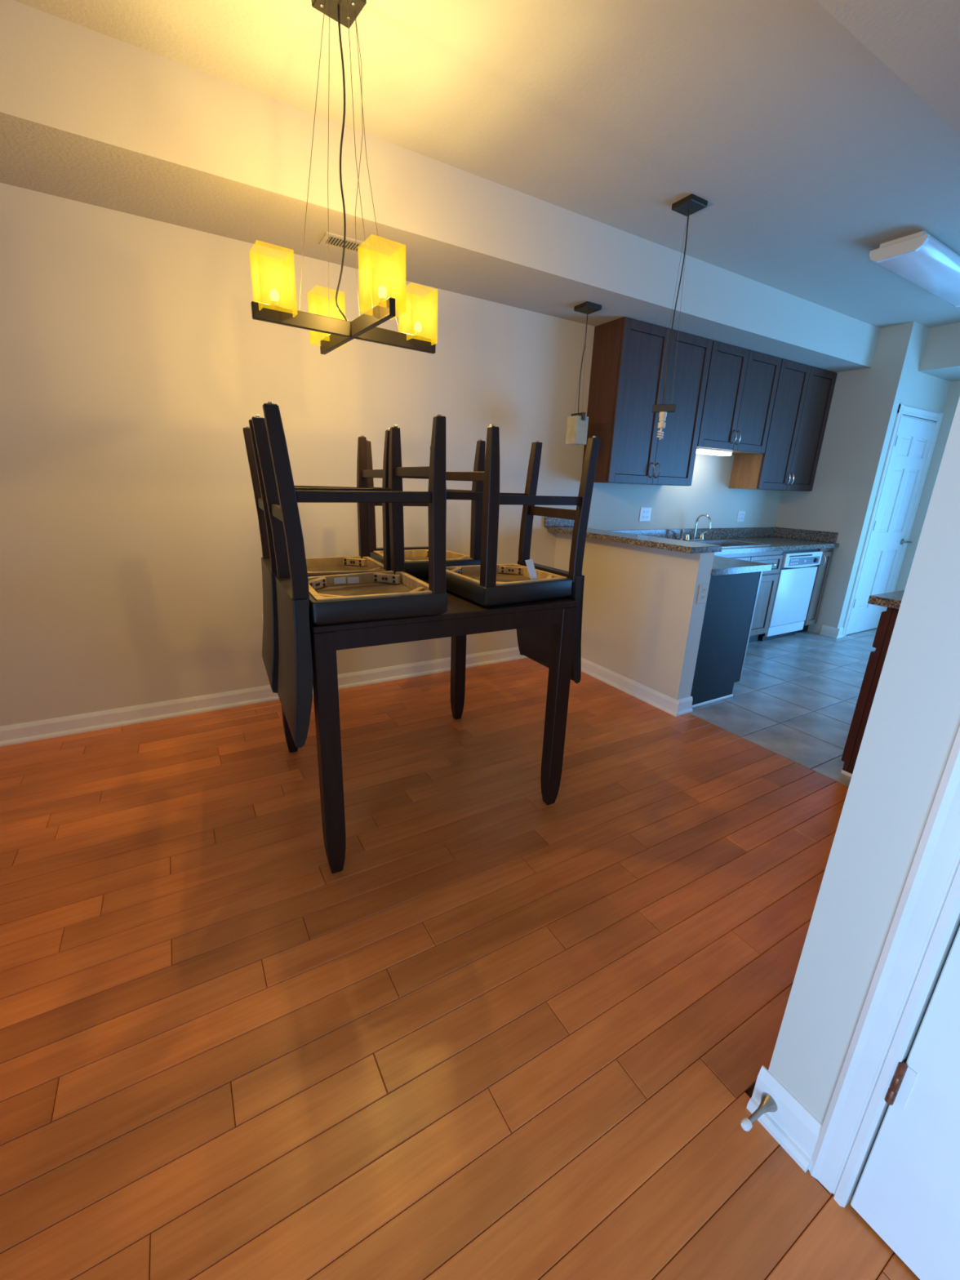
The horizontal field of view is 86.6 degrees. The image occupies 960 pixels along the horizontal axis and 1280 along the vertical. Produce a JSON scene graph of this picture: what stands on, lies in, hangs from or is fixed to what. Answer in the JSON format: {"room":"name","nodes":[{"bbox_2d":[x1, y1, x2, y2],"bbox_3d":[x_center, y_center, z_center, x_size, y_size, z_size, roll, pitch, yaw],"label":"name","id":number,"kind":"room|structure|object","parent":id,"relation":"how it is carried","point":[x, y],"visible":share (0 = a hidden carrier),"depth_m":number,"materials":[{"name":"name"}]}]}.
{"room":"dining room","nodes":[
{"label":"dining room","id":0,"kind":"room"},
{"bbox_2d":[0,182,782,726],"bbox_3d":[0.037,-1.136,3.583,7.355,2.745,0.100,-8,20,-29],"label":"wall","id":1,"kind":"structure","parent":0,"point":[135,362],"depth_m":2.68,"materials":[{"name":"beige paint"}]},
{"bbox_2d":[0,646,528,746],"bbox_3d":[-1.258,0.323,3.193,4.186,0.098,0.024,-8,20,-29],"label":"baseboard","id":2,"kind":"structure","parent":1,"relation":"attached to","point":[24,732],"depth_m":2.96,"materials":[{"name":"paint"}]},
{"bbox_2d":[543,516,574,526],"bbox_3d":[0.625,-0.916,3.943,0.310,0.072,0.020,-8,20,-29],"label":"backsplash","id":3,"kind":"structure","parent":1,"relation":"attached to","point":[548,522],"depth_m":3.92,"materials":[{"name":"stone"}]},
{"bbox_2d":[639,507,651,521],"bbox_3d":[1.426,-1.082,4.390,0.135,0.118,0.008,-8,20,-29],"label":"wall outlet","id":4,"kind":"object","parent":1,"relation":"attached to","point":[645,513],"visible":1,"depth_m":4.38,"materials":[{"name":"white plastic"}]},
{"bbox_2d":[582,316,712,485],"bbox_3d":[1.282,-1.744,3.886,0.922,1.060,0.329,-8,20,-29],"label":"upper cabinet","id":5,"kind":"object","parent":1,"relation":"attached to","point":[628,357],"visible":0.96,"depth_m":3.72,"materials":[{"name":"brown wood"}]},
{"bbox_2d":[609,527,838,542],"bbox_3d":[2.076,-0.900,4.475,2.814,0.098,0.619,-8,20,-29],"label":"backsplash","id":6,"kind":"structure","parent":1,"relation":"attached to","point":[736,532],"depth_m":5.00,"materials":[{"name":"stone"}]},
{"bbox_2d":[697,340,782,454],"bbox_3d":[2.082,-1.998,4.294,0.911,0.760,0.329,-8,20,-29],"label":"upper cabinet","id":7,"kind":"object","parent":1,"relation":"attached to","point":[741,385],"visible":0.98,"depth_m":4.17,"materials":[{"name":"brown wood"}]},
{"bbox_2d":[696,448,732,455],"bbox_3d":[1.941,-1.583,4.287,0.450,0.036,0.100,-8,20,-29],"label":"strip light","id":8,"kind":"object","parent":7,"relation":"attached to","point":[699,451],"visible":0.75,"depth_m":4.25,"materials":[{"name":"white plastic"}]},
{"bbox_2d":[736,511,745,521],"bbox_3d":[2.594,-1.227,5.060,0.115,0.105,0.008,-8,20,-29],"label":"wall outlet","id":9,"kind":"object","parent":1,"relation":"attached to","point":[740,517],"visible":1,"depth_m":5.05,"materials":[{"name":"white plastic"}]},
{"bbox_2d":[728,359,837,491],"bbox_3d":[2.859,-1.962,4.783,0.894,1.062,0.329,-8,20,-29],"label":"upper cabinet","id":10,"kind":"object","parent":1,"relation":"attached to","point":[804,393],"visible":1,"depth_m":4.67,"materials":[{"name":"brown wood"}]},
{"bbox_2d":[0,0,880,373],"bbox_3d":[0.248,-2.210,2.949,7.155,0.307,0.571,-8,20,-29],"label":"soffit","id":11,"kind":"structure","parent":0,"point":[88,116],"depth_m":2.23,"materials":[{"name":"beige paint"}]},
{"bbox_2d":[319,231,369,255],"bbox_3d":[-0.663,-1.936,2.490,0.210,0.008,0.144,-8,20,-29],"label":"air vent","id":12,"kind":"object","parent":11,"relation":"attached to","point":[335,241],"visible":0.94,"depth_m":2.48,"materials":[{"name":"white metal"}]},
{"bbox_2d":[565,301,601,444],"bbox_3d":[0.670,-1.726,3.349,0.124,0.823,0.124,-8,20,-29],"label":"pendant lamp","id":13,"kind":"object","parent":11,"relation":"hanging from","point":[577,424],"visible":1,"depth_m":3.39,"materials":[{"name":"brown metal"}]},
{"bbox_2d":[0,627,919,1279],"bbox_3d":[2.001,0.993,1.666,8.150,0.060,6.177,-8,20,-29],"label":"floor","id":14,"kind":"structure","parent":0,"point":[515,1035],"depth_m":1.41,"materials":[{"name":"laminate"}]},
{"bbox_2d":[281,577,577,873],"bbox_3d":[-0.311,0.205,2.297,1.000,0.915,1.000,-7,19,-28],"label":"dining table","id":15,"kind":"object","parent":14,"relation":"on","point":[464,617],"visible":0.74,"depth_m":1.77,"materials":[{"name":"brown wood"}]},
{"bbox_2d":[242,419,391,693],"bbox_3d":[-0.649,-0.345,2.097,0.508,0.983,0.452,-7,19,-26],"label":"dining chair","id":16,"kind":"object","parent":15,"relation":"on","point":[316,566],"visible":0.61,"depth_m":2.05,"materials":[{"name":"black wood"}]},
{"bbox_2d":[251,401,447,747],"bbox_3d":[-0.429,-0.220,1.706,0.508,0.983,0.452,-8,20,-26],"label":"dining chair","id":17,"kind":"object","parent":15,"relation":"on","point":[395,593],"visible":1,"depth_m":1.56,"materials":[{"name":"black wood"}]},
{"bbox_2d":[366,439,485,577],"bbox_3d":[-0.301,-0.459,2.501,0.452,0.983,0.508,-7,19,-28],"label":"dining chair","id":18,"kind":"object","parent":15,"relation":"on","point":[416,558],"visible":0.28,"depth_m":2.37,"materials":[{"name":"black wood"}]},
{"bbox_2d":[445,424,599,684],"bbox_3d":[0.124,-0.310,2.074,0.508,0.983,0.452,-8,20,-29],"label":"dining chair","id":19,"kind":"object","parent":15,"relation":"on","point":[488,584],"visible":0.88,"depth_m":1.96,"materials":[{"name":"black wood"}]},
{"bbox_2d":[690,571,762,707],"bbox_3d":[1.415,-0.092,3.549,0.570,0.864,0.677,-8,20,-29],"label":"base cabinet","id":20,"kind":"object","parent":14,"relation":"on","point":[731,598],"visible":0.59,"depth_m":3.27,"materials":[{"name":"brown wood"}]},
{"bbox_2d":[715,551,782,642],"bbox_3d":[2.127,-0.403,4.643,0.949,0.864,0.664,-8,20,-29],"label":"base cabinet","id":21,"kind":"object","parent":14,"relation":"on","point":[769,580],"visible":0.3,"depth_m":4.53,"materials":[{"name":"brown wood"}]},
{"bbox_2d":[684,536,839,575],"bbox_3d":[2.247,-0.741,4.213,2.816,0.039,1.308,-8,20,-29],"label":"countertop","id":22,"kind":"structure","parent":21,"relation":"on","point":[721,565],"depth_m":4.25,"materials":[{"name":"stone"}]},
{"bbox_2d":[678,528,684,540],"bbox_3d":[1.801,-0.940,4.548,0.044,0.112,0.043,-8,20,-29],"label":"sprayer","id":23,"kind":"object","parent":22,"relation":"on","point":[682,531],"visible":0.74,"depth_m":4.54,"materials":[{"name":"silver metal"}]},
{"bbox_2d":[683,513,711,541],"bbox_3d":[1.971,-1.025,4.620,0.233,0.244,0.215,5,17,10],"label":"faucet","id":24,"kind":"object","parent":22,"relation":"on","point":[686,538],"visible":0.98,"depth_m":4.61,"materials":[{"name":"silver metal"}]},
{"bbox_2d":[691,539,770,547],"bbox_3d":[2.138,-0.769,4.506,0.730,0.175,0.420,-8,20,-29],"label":"sink","id":25,"kind":"object","parent":22,"relation":"in","point":[724,543],"visible":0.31,"depth_m":4.68,"materials":[{"name":"silver metal"}]},
{"bbox_2d":[697,540,758,546],"bbox_3d":[2.138,-0.767,4.507,0.696,0.170,0.386,-8,20,-29],"label":"basin","id":26,"kind":"object","parent":25,"relation":"in","point":[723,543],"depth_m":4.69,"materials":[{"name":"silver metal"}]},
{"bbox_2d":[758,548,822,641],"bbox_3d":[2.815,-0.492,5.016,0.608,0.862,0.626,-8,20,-29],"label":"dishwasher","id":27,"kind":"object","parent":14,"relation":"on","point":[797,571],"visible":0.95,"depth_m":4.76,"materials":[{"name":"white plastic"}]},
{"bbox_2d":[795,547,833,633],"bbox_3d":[3.182,-0.548,5.238,0.242,0.864,0.653,-8,20,-29],"label":"base cabinet","id":28,"kind":"object","parent":14,"relation":"on","point":[822,571],"visible":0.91,"depth_m":4.98,"materials":[{"name":"brown wood"}]},
{"bbox_2d":[840,607,898,777],"bbox_3d":[2.605,0.259,2.549,1.414,0.864,0.718,-8,20,-29],"label":"base cabinet","id":29,"kind":"object","parent":14,"relation":"on","point":[887,620],"visible":0.16,"depth_m":2.44,"materials":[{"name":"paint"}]},
{"bbox_2d":[867,590,904,608],"bbox_3d":[2.616,-0.176,2.422,1.450,0.039,0.735,-8,20,-29],"label":"countertop","id":30,"kind":"structure","parent":29,"relation":"on","point":[891,599],"depth_m":2.33,"materials":[{"name":"stone"}]},
{"bbox_2d":[13,0,959,328],"bbox_3d":[2.098,-1.705,0.835,8.350,0.100,6.377,-8,20,-29],"label":"ceiling","id":31,"kind":"structure","parent":0,"point":[807,153],"depth_m":1.96,"materials":[{"name":"beige paint"}]},
{"bbox_2d":[250,0,435,354],"bbox_3d":[-0.440,-1.524,1.690,0.526,0.923,0.526,5,17,10],"label":"chandelier","id":32,"kind":"object","parent":31,"relation":"hanging from","point":[338,332],"visible":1,"depth_m":1.69,"materials":[{"name":"brown metal"}]},
{"bbox_2d":[271,301,279,306],"bbox_3d":[-0.670,-1.098,1.666,0.026,0.012,0.026,-10,21,-33],"label":"socket","id":33,"kind":"object","parent":32,"relation":"attached to","point":[273,303],"depth_m":1.66,"materials":[{"name":"beige ceramic"}]},
{"bbox_2d":[378,297,386,303],"bbox_3d":[-0.307,-1.066,1.604,0.026,0.012,0.026,-10,21,-33],"label":"socket","id":34,"kind":"object","parent":32,"relation":"attached to","point":[381,300],"depth_m":1.59,"materials":[{"name":"beige ceramic"}]},
{"bbox_2d":[414,332,421,336],"bbox_3d":[-0.238,-1.171,1.953,0.026,0.012,0.026,-10,21,-33],"label":"socket","id":35,"kind":"object","parent":32,"relation":"attached to","point":[416,334],"depth_m":1.94,"materials":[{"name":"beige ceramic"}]},
{"bbox_2d":[651,193,707,439],"bbox_3d":[1.051,-1.693,2.764,0.124,1.130,0.124,-8,20,-29],"label":"pendant lamp","id":36,"kind":"object","parent":31,"relation":"hanging from","point":[691,203],"visible":1,"depth_m":2.69,"materials":[{"name":"brown metal"}]},
{"bbox_2d":[657,411,666,428],"bbox_3d":[1.039,-1.252,2.903,0.042,0.086,0.042,9,18,20],"label":"socket","id":37,"kind":"object","parent":36,"relation":"attached to","point":[661,424],"depth_m":2.89,"materials":[{"name":"beige ceramic"}]},
{"bbox_2d":[869,230,959,306],"bbox_3d":[2.891,-2.300,3.196,1.280,0.098,0.275,-9,20,-31],"label":"fluorescent light","id":38,"kind":"object","parent":31,"relation":"attached to","point":[919,258],"visible":1,"depth_m":2.98,"materials":[{"name":"white plastic"}]},
{"bbox_2d":[553,533,714,699],"bbox_3d":[0.961,-0.198,3.604,0.125,1.003,1.305,-8,20,-29],"label":"wall","id":39,"kind":"structure","parent":0,"point":[642,619],"depth_m":3.31,"materials":[{"name":"beige paint"}]},
{"bbox_2d":[581,657,679,716],"bbox_3d":[0.887,0.247,3.691,0.024,0.098,1.329,-8,20,-29],"label":"baseboard","id":40,"kind":"structure","parent":39,"relation":"attached to","point":[668,704],"depth_m":3.45,"materials":[{"name":"paint"}]},
{"bbox_2d":[547,526,722,553],"bbox_3d":[0.965,-0.692,3.441,0.275,0.036,1.308,-8,20,-29],"label":"countertop","id":41,"kind":"structure","parent":39,"relation":"on","point":[689,547],"depth_m":3.17,"materials":[{"name":"stone"}]},
{"bbox_2d":[677,696,693,715],"bbox_3d":[1.286,0.413,3.196,0.137,0.098,0.024,-8,20,-29],"label":"baseboard","id":42,"kind":"structure","parent":39,"relation":"attached to","point":[686,704],"depth_m":3.20,"materials":[{"name":"paint"}]},
{"bbox_2d":[697,583,709,604],"bbox_3d":[1.313,-0.273,2.995,0.078,0.118,0.008,-8,20,-29],"label":"wall outlet","id":43,"kind":"object","parent":39,"relation":"attached to","point":[704,588],"visible":1,"depth_m":2.99,"materials":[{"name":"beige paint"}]},
{"bbox_2d":[775,323,906,633],"bbox_3d":[3.813,-1.516,5.255,1.095,2.745,0.762,-8,20,-29],"label":"wall","id":44,"kind":"structure","parent":0,"point":[860,398],"depth_m":4.79,"materials":[{"name":"beige paint"}]},
{"bbox_2d":[819,625,839,638],"bbox_3d":[3.475,-0.083,5.061,0.024,0.098,0.159,-8,20,-29],"label":"baseboard","id":45,"kind":"structure","parent":44,"relation":"attached to","point":[828,631],"depth_m":5.06,"materials":[{"name":"paint"}]},
{"bbox_2d":[768,396,959,1202],"bbox_3d":[1.568,0.203,-0.588,0.100,2.745,3.345,-8,20,-29],"label":"wall","id":46,"kind":"structure","parent":0,"point":[913,725],"depth_m":0.87,"materials":[{"name":"beige paint"}]},
{"bbox_2d":[741,1093,777,1131],"bbox_3d":[0.597,1.022,1.097,0.095,0.034,0.034,-8,20,-29],"label":"doorstop","id":47,"kind":"object","parent":46,"relation":"attached to","point":[767,1104],"visible":1,"depth_m":1.10,"materials":[{"name":"silver metal"}]},
{"bbox_2d":[746,1065,822,1172],"bbox_3d":[0.653,1.026,1.096,0.024,0.120,0.131,-8,20,-29],"label":"baseboard","id":48,"kind":"structure","parent":46,"relation":"attached to","point":[793,1126],"depth_m":1.09,"materials":[{"name":"paint"}]},
{"bbox_2d":[808,726,959,1207],"bbox_3d":[0.966,0.228,0.357,0.018,2.100,0.968,-8,20,-29],"label":"trim","id":49,"kind":"structure","parent":46,"relation":"attached to","point":[926,918],"depth_m":0.88,"materials":[{"name":"paint"}]},
{"bbox_2d":[850,926,959,1279],"bbox_3d":[0.971,0.248,0.385,0.048,2.030,0.805,-8,20,-29],"label":"door","id":50,"kind":"structure","parent":46,"relation":"in","point":[908,1189],"depth_m":0.88,"materials":[{"name":"paint"}]},
{"bbox_2d":[815,0,959,133],"bbox_3d":[2.216,-1.154,-0.251,7.155,0.307,3.979,-8,20,-29],"label":"soffit","id":51,"kind":"structure","parent":0,"point":[917,40],"depth_m":1.27,"materials":[{"name":"beige paint"}]},
{"bbox_2d":[831,321,951,627],"bbox_3d":[3.975,-1.400,4.897,0.995,2.745,0.050,-8,20,-29],"label":"wall","id":52,"kind":"structure","parent":0,"point":[910,387],"depth_m":4.58,"materials":[{"name":"beige paint"}]},
{"bbox_2d":[837,626,843,638],"bbox_3d":[3.562,-0.072,5.037,0.100,0.098,0.024,-8,20,-29],"label":"baseboard","id":53,"kind":"structure","parent":52,"relation":"attached to","point":[840,635],"depth_m":5.04,"materials":[{"name":"paint"}]},
{"bbox_2d":[845,416,936,635],"bbox_3d":[4.062,-1.067,5.013,0.803,2.030,0.090,-8,20,-29],"label":"door","id":54,"kind":"structure","parent":52,"relation":"in","point":[914,437],"depth_m":4.97,"materials":[{"name":"paint"}]},
{"bbox_2d":[842,403,943,636],"bbox_3d":[4.017,-1.109,5.002,0.890,2.130,0.058,-8,20,-29],"label":"trim","id":55,"kind":"structure","parent":52,"relation":"attached to","point":[903,410],"depth_m":4.85,"materials":[{"name":"paint"}]},
{"bbox_2d":[893,380,959,591],"bbox_3d":[5.372,-0.970,3.663,0.100,2.745,3.715,-8,20,-29],"label":"wall","id":56,"kind":"structure","parent":0,"point":[953,393],"depth_m":5.03,"materials":[{"name":"beige paint"}]},
{"bbox_2d":[918,322,959,381],"bbox_3d":[5.055,-2.079,3.133,0.700,0.335,3.565,-8,20,-29],"label":"soffit","id":57,"kind":"structure","parent":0,"point":[940,358],"depth_m":4.34,"materials":[{"name":"beige paint"}]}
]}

